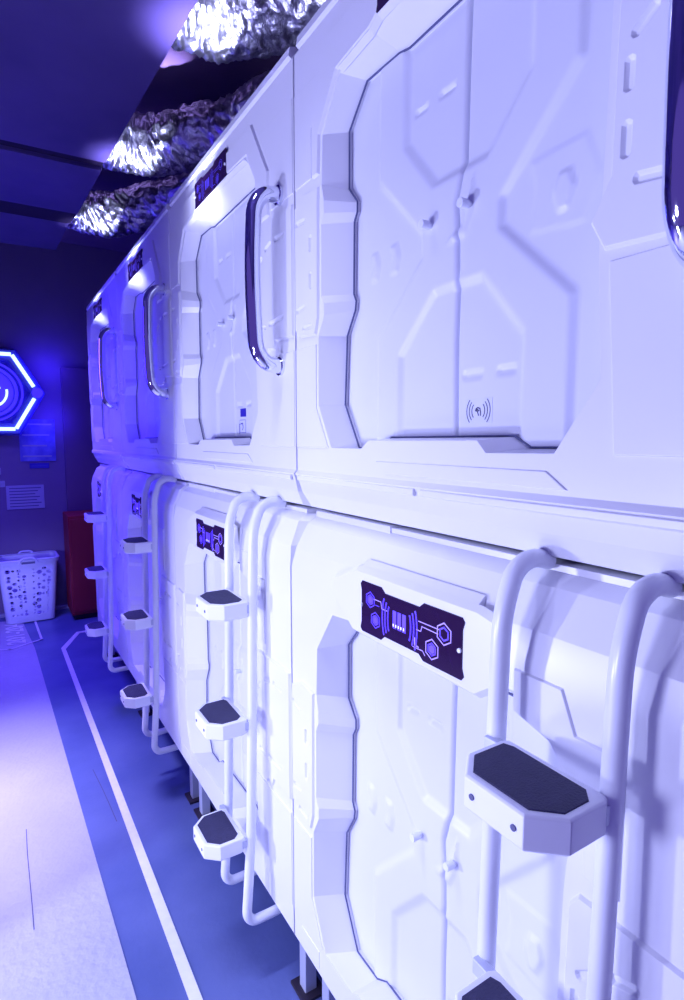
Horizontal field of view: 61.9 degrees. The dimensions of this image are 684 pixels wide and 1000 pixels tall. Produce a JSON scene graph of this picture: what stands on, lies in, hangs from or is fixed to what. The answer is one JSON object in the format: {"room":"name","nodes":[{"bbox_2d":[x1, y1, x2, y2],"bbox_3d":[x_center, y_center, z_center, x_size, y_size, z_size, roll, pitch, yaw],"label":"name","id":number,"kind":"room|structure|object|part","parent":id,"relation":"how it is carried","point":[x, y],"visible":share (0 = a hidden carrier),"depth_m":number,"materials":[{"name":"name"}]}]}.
{"room":"capsule hotel","nodes":[
{"label":"capsule hotel","id":0,"kind":"room"},
{"bbox_2d":[0,212,68,249],"bbox_3d":[-3.002,-1.822,3.462,2.360,0.050,0.850,-4,7,-32],"label":"ceiling","id":1,"kind":"structure","parent":0,"point":[15,229],"depth_m":3.92,"materials":[{"name":"paint"}]},
{"bbox_2d":[0,200,75,223],"bbox_3d":[-2.724,-1.765,3.031,2.376,0.070,0.240,-4,7,-31],"label":"trim","id":2,"kind":"structure","parent":1,"relation":"attached to","point":[5,206],"depth_m":3.54,"materials":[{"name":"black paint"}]},
{"bbox_2d":[67,171,191,237],"bbox_3d":[-1.371,-2.016,3.891,1.237,0.330,0.425,2,7,19],"label":"duct","id":3,"kind":"object","parent":1,"relation":"attached to","point":[131,209],"visible":0.55,"depth_m":3.85,"materials":[{"name":"silver metal"}]},
{"bbox_2d":[0,242,127,613],"bbox_3d":[-2.783,-0.754,5.730,5.000,3.700,0.150,-4,7,-32],"label":"wall","id":4,"kind":"structure","parent":0,"point":[45,294],"depth_m":5.54,"materials":[{"name":"paint"}]},
{"bbox_2d":[0,481,4,486],"bbox_3d":[-3.265,-0.150,5.400,0.125,0.060,0.007,-4,7,-32],"label":"label card","id":5,"kind":"object","parent":4,"relation":"attached to","point":[2,483],"visible":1,"depth_m":5.42,"materials":[{"name":"blue paper"}]},
{"bbox_2d":[0,348,44,435],"bbox_3d":[-3.240,-0.997,5.229,0.925,0.804,0.126,-4,7,-32],"label":"lamp","id":6,"kind":"object","parent":4,"relation":"attached to","point":[21,394],"visible":1,"depth_m":5.32,"materials":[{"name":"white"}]},
{"bbox_2d":[6,485,44,509],"bbox_3d":[-3.071,-0.029,5.534,0.322,0.230,0.007,-4,7,-32],"label":"notice","id":7,"kind":"object","parent":4,"relation":"attached to","point":[19,496],"visible":1,"depth_m":5.53,"materials":[{"name":"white paper"}]},
{"bbox_2d":[9,487,41,506],"bbox_3d":[-3.070,-0.029,5.532,0.270,0.183,0.001,-4,7,-32],"label":"print","id":8,"kind":"object","parent":7,"relation":"attached to","point":[18,496],"depth_m":5.53,"materials":[{"name":"white"}]},
{"bbox_2d":[0,604,68,617],"bbox_3d":[-3.784,1.149,5.194,2.520,0.030,0.040,-4,7,-32],"label":"baseboard","id":9,"kind":"structure","parent":4,"relation":"attached to","point":[2,615],"depth_m":5.75,"materials":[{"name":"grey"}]},
{"bbox_2d":[19,419,55,460],"bbox_3d":[-2.962,-0.581,5.544,0.310,0.405,0.007,-4,7,-32],"label":"poster","id":10,"kind":"object","parent":4,"relation":"attached to","point":[37,439],"visible":0.84,"depth_m":5.54,"materials":[{"name":"blue paper"}]},
{"bbox_2d":[22,423,51,456],"bbox_3d":[-2.960,-0.580,5.541,0.260,0.322,0.001,-4,7,-32],"label":"print","id":11,"kind":"object","parent":10,"relation":"attached to","point":[36,437],"depth_m":5.54,"materials":[{"name":"blue paper"}]},
{"bbox_2d":[29,463,48,468],"bbox_3d":[-2.958,-0.335,5.573,0.170,0.050,0.007,-4,7,-32],"label":"card","id":12,"kind":"object","parent":4,"relation":"attached to","point":[32,465],"visible":1,"depth_m":5.57,"materials":[{"name":"blue paper"}]},
{"bbox_2d":[60,367,103,510],"bbox_3d":[-2.353,-0.122,5.932,0.930,2.400,0.080,-4,7,-32],"label":"door","id":13,"kind":"structure","parent":4,"relation":"in","point":[81,464],"depth_m":5.66,"materials":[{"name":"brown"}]},
{"bbox_2d":[0,621,136,999],"bbox_3d":[-1.556,1.579,1.328,2.080,0.001,8.600,-4,7,-32],"label":"floor","id":14,"kind":"structure","parent":0,"point":[73,951],"depth_m":2.27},
{"bbox_2d":[0,621,42,649],"bbox_3d":[-2.904,1.185,4.949,0.511,0.002,0.740,-4,7,-32],"label":"floor marking","id":15,"kind":"structure","parent":14,"relation":"on","point":[35,622],"depth_m":4.97,"materials":[{"name":"white paint"}]},
{"bbox_2d":[26,829,34,929],"bbox_3d":[-1.235,1.478,2.254,0.013,0.001,0.603,-4,7,-32],"label":"floor seam","id":16,"kind":"object","parent":14,"relation":"on","point":[26,829],"depth_m":2.21,"materials":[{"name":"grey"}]},
{"bbox_2d":[0,0,196,213],"bbox_3d":[-0.811,-1.445,0.201,2.600,0.060,6.660,-4,7,-32],"label":"ceiling","id":17,"kind":"structure","parent":0,"point":[74,74],"depth_m":2.22,"materials":[{"name":"paint"}]},
{"bbox_2d":[0,140,102,166],"bbox_3d":[-2.267,-1.695,2.330,2.400,0.060,0.240,-4,7,-32],"label":"trim","id":18,"kind":"structure","parent":17,"relation":"attached to","point":[2,142],"depth_m":2.83,"materials":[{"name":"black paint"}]},
{"bbox_2d":[103,70,270,177],"bbox_3d":[-0.715,-1.894,2.914,1.233,0.335,0.423,2,7,20],"label":"duct","id":19,"kind":"object","parent":17,"relation":"hanging from","point":[168,142],"visible":0.62,"depth_m":2.89,"materials":[{"name":"silver metal"}]},
{"bbox_2d":[171,0,325,64],"bbox_3d":[-0.108,-1.783,1.959,1.230,0.332,0.418,2,7,19],"label":"duct","id":20,"kind":"object","parent":17,"relation":"attached to","point":[218,31],"visible":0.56,"depth_m":2.00,"materials":[{"name":"silver metal"}]},
{"bbox_2d":[0,608,321,999],"bbox_3d":[-0.439,1.513,2.200,5.000,0.050,9.100,-4,7,-32],"label":"floor","id":21,"kind":"structure","parent":0,"point":[229,958],"depth_m":2.35,"materials":[{"name":"blue paint"}]},
{"bbox_2d":[0,550,58,624],"bbox_3d":[-2.978,0.816,5.416,0.530,0.624,0.400,-4,7,-32],"label":"laundry basket","id":22,"kind":"object","parent":21,"relation":"on","point":[31,563],"visible":1,"depth_m":5.32,"materials":[{"name":"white plastic"}]},
{"bbox_3d":[-3.077,0.518,5.543,0.165,0.059,0.026,-4,7,-32],"label":"handle","id":23,"kind":"part","parent":22,"relation":"part of","materials":[{"name":"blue plastic"}]},
{"bbox_3d":[-2.878,0.552,5.228,0.165,0.059,0.026,-4,7,-32],"label":"handle","id":24,"kind":"part","parent":22,"relation":"part of","materials":[{"name":"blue plastic"}]},
{"bbox_2d":[63,510,97,619],"bbox_3d":[-2.415,0.616,5.618,0.520,1.000,0.438,-4,7,-32],"label":"base cabinet","id":25,"kind":"object","parent":21,"relation":"on","point":[78,534],"visible":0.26,"depth_m":5.38,"materials":[{"name":"red paint"}]},
{"bbox_3d":[-2.421,0.610,5.390,0.240,0.880,0.015,-4,7,-32],"label":"door","id":26,"kind":"part","parent":25,"relation":"part of","materials":[{"name":"red paint"}]},
{"bbox_2d":[93,770,116,821],"bbox_3d":[-1.155,1.425,2.766,0.030,0.001,0.493,-4,7,-32],"label":"floor seam","id":27,"kind":"object","parent":21,"relation":"on","point":[93,770],"depth_m":2.76,"materials":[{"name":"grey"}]},
{"bbox_2d":[91,464,141,708],"bbox_3d":[-0.744,0.469,4.540,2.134,1.522,1.122,-4,7,-32],"label":"capsule","id":28,"kind":"object","parent":21,"relation":"on","point":[119,478],"visible":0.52,"depth_m":3.81,"materials":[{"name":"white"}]},
{"bbox_3d":[-1.671,-0.068,3.958,0.004,0.112,0.316,-4,7,-32],"label":"display panel","id":29,"kind":"part","parent":28,"relation":"part of","materials":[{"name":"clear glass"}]},
{"bbox_2d":[84,464,128,672],"bbox_3d":[-1.529,0.444,3.680,0.271,1.334,0.220,-4,7,-32],"label":"ladder","id":30,"kind":"object","parent":28,"relation":"attached to","point":[100,628],"visible":0.98,"depth_m":3.62,"materials":[{"name":"white metal"}]},
{"bbox_3d":[-1.533,0.432,3.789,0.162,1.334,0.030,-4,7,-32],"label":"rail","id":31,"kind":"part","parent":30,"relation":"part of","materials":[{"name":"white metal"}]},
{"bbox_3d":[-1.432,0.450,3.629,0.162,1.334,0.030,-4,7,-32],"label":"rail","id":32,"kind":"part","parent":30,"relation":"part of","materials":[{"name":"white metal"}]},
{"bbox_2d":[86,271,129,468],"bbox_3d":[-0.772,-0.869,4.378,2.199,1.173,1.122,-4,7,-32],"label":"capsule","id":33,"kind":"object","parent":28,"relation":"on","point":[102,328],"visible":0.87,"depth_m":3.81,"materials":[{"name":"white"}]},
{"bbox_3d":[-1.644,-1.284,3.833,0.004,0.090,0.320,-4,7,-32],"label":"display panel","id":34,"kind":"part","parent":33,"relation":"part of","materials":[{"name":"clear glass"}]},
{"bbox_3d":[-1.673,-0.827,4.073,0.039,0.850,0.407,-4,7,-32],"label":"door","id":35,"kind":"part","parent":33,"relation":"part of","materials":[{"name":"white plastic"}]},
{"bbox_3d":[-1.405,-0.790,3.417,0.103,0.495,0.050,-4,7,-32],"label":"grab handle","id":36,"kind":"part","parent":33,"relation":"part of","materials":[{"name":"silver metal"}]},
{"bbox_3d":[-1.673,0.434,4.209,0.039,0.960,0.407,-4,7,-32],"label":"door","id":37,"kind":"part","parent":28,"relation":"part of","materials":[{"name":"white plastic"}]},
{"bbox_2d":[61,631,202,999],"bbox_3d":[-1.061,1.406,2.939,0.264,0.002,5.025,-4,7,-32],"label":"tape","id":38,"kind":"object","parent":21,"relation":"on","point":[190,985],"visible":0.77,"depth_m":2.31,"materials":[{"name":"white plastic"}]},
{"bbox_2d":[121,470,198,804],"bbox_3d":[-0.145,0.572,3.587,2.134,1.522,1.122,-4,7,-32],"label":"capsule","id":39,"kind":"object","parent":21,"relation":"on","point":[170,493],"visible":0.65,"depth_m":2.81,"materials":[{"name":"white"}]},
{"bbox_3d":[-1.073,0.035,3.005,0.004,0.112,0.316,-4,7,-32],"label":"display panel","id":40,"kind":"part","parent":39,"relation":"part of","materials":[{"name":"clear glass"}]},
{"bbox_3d":[-1.229,1.334,3.576,0.080,0.010,0.090,-4,7,-32],"label":"foot plate","id":41,"kind":"part","parent":39,"relation":"part of","materials":[{"name":"black rubber"}]},
{"bbox_2d":[120,473,178,754],"bbox_3d":[-0.930,0.547,2.727,0.271,1.334,0.220,-4,7,-32],"label":"ladder","id":42,"kind":"object","parent":39,"relation":"attached to","point":[138,695],"visible":0.99,"depth_m":2.67,"materials":[{"name":"white metal"}]},
{"bbox_3d":[-0.934,0.535,2.836,0.162,1.334,0.030,-4,7,-32],"label":"rail","id":43,"kind":"part","parent":42,"relation":"part of","materials":[{"name":"white metal"}]},
{"bbox_3d":[-0.834,0.552,2.676,0.162,1.334,0.030,-4,7,-32],"label":"rail","id":44,"kind":"part","parent":42,"relation":"part of","materials":[{"name":"white metal"}]},
{"bbox_2d":[116,203,186,480],"bbox_3d":[-0.173,-0.766,3.425,2.199,1.173,1.122,-4,7,-32],"label":"capsule","id":45,"kind":"object","parent":39,"relation":"on","point":[143,278],"visible":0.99,"depth_m":2.85,"materials":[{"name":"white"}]},
{"bbox_3d":[-1.046,-1.181,2.880,0.004,0.090,0.320,-4,7,-32],"label":"display panel","id":46,"kind":"part","parent":45,"relation":"part of","materials":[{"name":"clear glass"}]},
{"bbox_3d":[-1.075,-0.724,3.120,0.039,0.850,0.407,-4,7,-32],"label":"door","id":47,"kind":"part","parent":45,"relation":"part of","materials":[{"name":"white plastic"}]},
{"bbox_3d":[-0.807,-0.687,2.464,0.103,0.495,0.050,-4,7,-32],"label":"grab handle","id":48,"kind":"part","parent":45,"relation":"part of","materials":[{"name":"silver metal"}]},
{"bbox_3d":[-0.879,-0.690,2.808,0.039,0.850,0.363,-4,7,-32],"label":"door","id":49,"kind":"part","parent":45,"relation":"part of","materials":[{"name":"white plastic"}]},
{"bbox_3d":[-1.075,0.537,3.256,0.039,0.960,0.407,-4,7,-32],"label":"door","id":50,"kind":"part","parent":39,"relation":"part of","materials":[{"name":"white plastic"}]},
{"bbox_3d":[-0.704,1.424,2.741,0.080,0.010,0.090,-4,7,-32],"label":"foot plate","id":51,"kind":"part","parent":39,"relation":"part of","materials":[{"name":"black rubber"}]},
{"bbox_3d":[-0.704,1.295,2.727,0.040,0.254,0.040,-4,7,-32],"label":"leg","id":52,"kind":"part","parent":39,"relation":"part of","materials":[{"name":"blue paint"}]},
{"bbox_2d":[174,483,325,999],"bbox_3d":[0.453,0.675,2.634,2.134,1.522,1.122,-4,7,-32],"label":"capsule","id":53,"kind":"object","parent":21,"relation":"on","point":[201,510],"visible":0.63,"depth_m":1.86,"materials":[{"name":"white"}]},
{"bbox_3d":[-0.630,1.308,2.609,0.040,0.254,0.040,-4,7,-32],"label":"leg","id":54,"kind":"part","parent":53,"relation":"part of","materials":[{"name":"white metal"}]},
{"bbox_3d":[-0.630,1.437,2.623,0.080,0.010,0.090,-4,7,-32],"label":"foot plate","id":55,"kind":"part","parent":53,"relation":"part of","materials":[{"name":"black rubber"}]},
{"bbox_3d":[-0.474,0.138,2.052,0.004,0.112,0.316,-4,7,-32],"label":"display panel","id":56,"kind":"part","parent":53,"relation":"part of","materials":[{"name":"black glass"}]},
{"bbox_3d":[-0.476,0.639,2.303,0.039,0.960,0.407,-4,7,-32],"label":"door","id":57,"kind":"part","parent":53,"relation":"part of","materials":[{"name":"white plastic"}]},
{"bbox_3d":[-0.376,0.629,2.100,0.038,0.017,0.017,-4,7,-32],"label":"door knob","id":58,"kind":"part","parent":53,"relation":"part of","materials":[{"name":"white plastic"}]},
{"bbox_2d":[193,491,285,925],"bbox_3d":[-0.332,0.650,1.774,0.271,1.334,0.220,-4,7,-32],"label":"ladder","id":59,"kind":"object","parent":53,"relation":"attached to","point":[217,836],"visible":0.99,"depth_m":1.71,"materials":[{"name":"white metal"}]},
{"bbox_3d":[-0.336,0.638,1.883,0.162,1.334,0.030,-4,7,-32],"label":"rail","id":60,"kind":"part","parent":59,"relation":"part of","materials":[{"name":"white metal"}]},
{"bbox_3d":[-0.235,0.655,1.723,0.162,1.334,0.030,-4,7,-32],"label":"rail","id":61,"kind":"part","parent":59,"relation":"part of","materials":[{"name":"white metal"}]},
{"bbox_2d":[169,47,311,506],"bbox_3d":[0.425,-0.663,2.472,2.199,1.173,1.122,-4,7,-32],"label":"capsule","id":62,"kind":"object","parent":53,"relation":"on","point":[232,219],"visible":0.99,"depth_m":1.86,"materials":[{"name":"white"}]},
{"bbox_3d":[-0.447,-1.078,1.927,0.004,0.090,0.320,-4,7,-32],"label":"display panel","id":63,"kind":"part","parent":62,"relation":"part of","materials":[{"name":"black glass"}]},
{"bbox_3d":[-0.476,-0.621,2.167,0.039,0.850,0.407,-4,7,-32],"label":"door","id":64,"kind":"part","parent":62,"relation":"part of","materials":[{"name":"white plastic"}]},
{"bbox_3d":[-0.432,-0.633,2.054,0.038,0.017,0.017,-4,7,-32],"label":"door knob","id":65,"kind":"part","parent":62,"relation":"part of","materials":[{"name":"white plastic"}]},
{"bbox_3d":[-0.376,-0.627,1.964,0.038,0.017,0.017,-4,7,-32],"label":"door knob","id":66,"kind":"part","parent":62,"relation":"part of","materials":[{"name":"white plastic"}]},
{"bbox_3d":[-0.280,-0.587,1.855,0.039,0.850,0.363,-4,7,-32],"label":"door","id":67,"kind":"part","parent":62,"relation":"part of","materials":[{"name":"white plastic"}]},
{"bbox_3d":[-0.208,-0.584,1.511,0.103,0.495,0.050,-4,7,-32],"label":"grab handle","id":68,"kind":"part","parent":62,"relation":"part of","materials":[{"name":"silver metal"}]},
{"bbox_3d":[-0.280,0.673,1.991,0.039,0.960,0.363,-4,7,-32],"label":"door","id":69,"kind":"part","parent":53,"relation":"part of","materials":[{"name":"white plastic"}]},
{"bbox_3d":[-0.106,1.527,1.788,0.080,0.010,0.090,-4,7,-32],"label":"foot plate","id":70,"kind":"part","parent":53,"relation":"part of","materials":[{"name":"black rubber"}]},
{"bbox_3d":[-0.106,1.398,1.774,0.040,0.254,0.040,-4,7,-32],"label":"leg","id":71,"kind":"part","parent":53,"relation":"part of","materials":[{"name":"white metal"}]},
{"bbox_2d":[292,510,683,999],"bbox_3d":[1.052,0.778,1.681,2.134,1.522,1.122,-4,7,-32],"label":"capsule","id":72,"kind":"object","parent":21,"relation":"on","point":[392,623],"visible":0.86,"depth_m":1.13,"materials":[{"name":"white plastic"}]},
{"bbox_3d":[-0.032,1.411,1.656,0.040,0.254,0.040,-4,7,-32],"label":"leg","id":73,"kind":"part","parent":72,"relation":"part of","materials":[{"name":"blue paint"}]},
{"bbox_3d":[0.122,0.742,1.350,0.039,0.960,0.407,-4,7,-32],"label":"door","id":74,"kind":"part","parent":72,"relation":"part of","materials":[{"name":"white plastic"}]},
{"bbox_3d":[0.125,0.240,1.099,0.004,0.112,0.316,-4,7,-32],"label":"display panel","id":75,"kind":"part","parent":72,"relation":"part of","materials":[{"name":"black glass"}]},
{"bbox_3d":[0.166,0.727,1.237,0.038,0.017,0.017,-4,7,-32],"label":"door knob","id":76,"kind":"part","parent":72,"relation":"part of","materials":[{"name":"white plastic"}]},
{"bbox_3d":[0.222,0.732,1.147,0.038,0.017,0.017,-4,7,-32],"label":"door knob","id":77,"kind":"part","parent":72,"relation":"part of","materials":[{"name":"white plastic"}]},
{"bbox_2d":[294,0,683,583],"bbox_3d":[1.024,-0.561,1.519,2.199,1.173,1.122,-4,7,-32],"label":"capsule","id":78,"kind":"object","parent":72,"relation":"on","point":[489,194],"visible":1,"depth_m":0.96,"materials":[{"name":"white plastic"}]},
{"bbox_3d":[0.151,-0.975,0.974,0.004,0.090,0.320,-4,7,-32],"label":"display panel","id":79,"kind":"part","parent":78,"relation":"part of","materials":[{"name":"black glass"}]},
{"bbox_3d":[0.122,-0.518,1.214,0.039,0.850,0.407,-4,7,-32],"label":"door","id":80,"kind":"part","parent":78,"relation":"part of","materials":[{"name":"white plastic"}]},
{"bbox_3d":[0.166,-0.530,1.101,0.038,0.017,0.017,-4,7,-32],"label":"door knob","id":81,"kind":"part","parent":78,"relation":"part of","materials":[{"name":"white plastic"}]},
{"bbox_3d":[0.222,-0.524,1.012,0.038,0.017,0.017,-4,7,-32],"label":"door knob","id":82,"kind":"part","parent":78,"relation":"part of","materials":[{"name":"white plastic"}]},
{"bbox_3d":[0.318,-0.485,0.902,0.039,0.850,0.363,-4,7,-32],"label":"door","id":83,"kind":"part","parent":78,"relation":"part of","materials":[{"name":"white plastic"}]},
{"bbox_3d":[0.374,-0.484,0.584,0.103,0.495,0.050,-4,7,-32],"label":"grab handle","id":84,"kind":"part","parent":78,"relation":"part of","materials":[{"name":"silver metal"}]},
{"bbox_3d":[0.318,0.776,1.038,0.039,0.960,0.363,-4,7,-32],"label":"door","id":85,"kind":"part","parent":72,"relation":"part of","materials":[{"name":"white plastic"}]},
{"bbox_2d":[455,548,681,999],"bbox_3d":[0.267,0.752,0.821,0.271,1.334,0.220,-4,7,-32],"label":"ladder","id":86,"kind":"object","parent":72,"relation":"attached to","point":[519,796],"visible":1,"depth_m":0.71,"materials":[{"name":"white metal"}]},
{"bbox_3d":[0.263,0.741,0.930,0.162,1.334,0.030,-4,7,-32],"label":"rail","id":87,"kind":"part","parent":86,"relation":"part of","materials":[{"name":"white metal"}]},
{"bbox_3d":[0.363,0.758,0.770,0.162,1.334,0.030,-4,7,-32],"label":"rail","id":88,"kind":"part","parent":86,"relation":"part of","materials":[{"name":"white metal"}]},
{"bbox_2d":[60,47,282,252],"bbox_3d":[-0.439,-2.141,1.806,5.000,0.100,9.100,-4,7,-32],"label":"ceiling","id":89,"kind":"structure","parent":0,"point":[182,76],"depth_m":3.10,"materials":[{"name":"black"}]}
]}

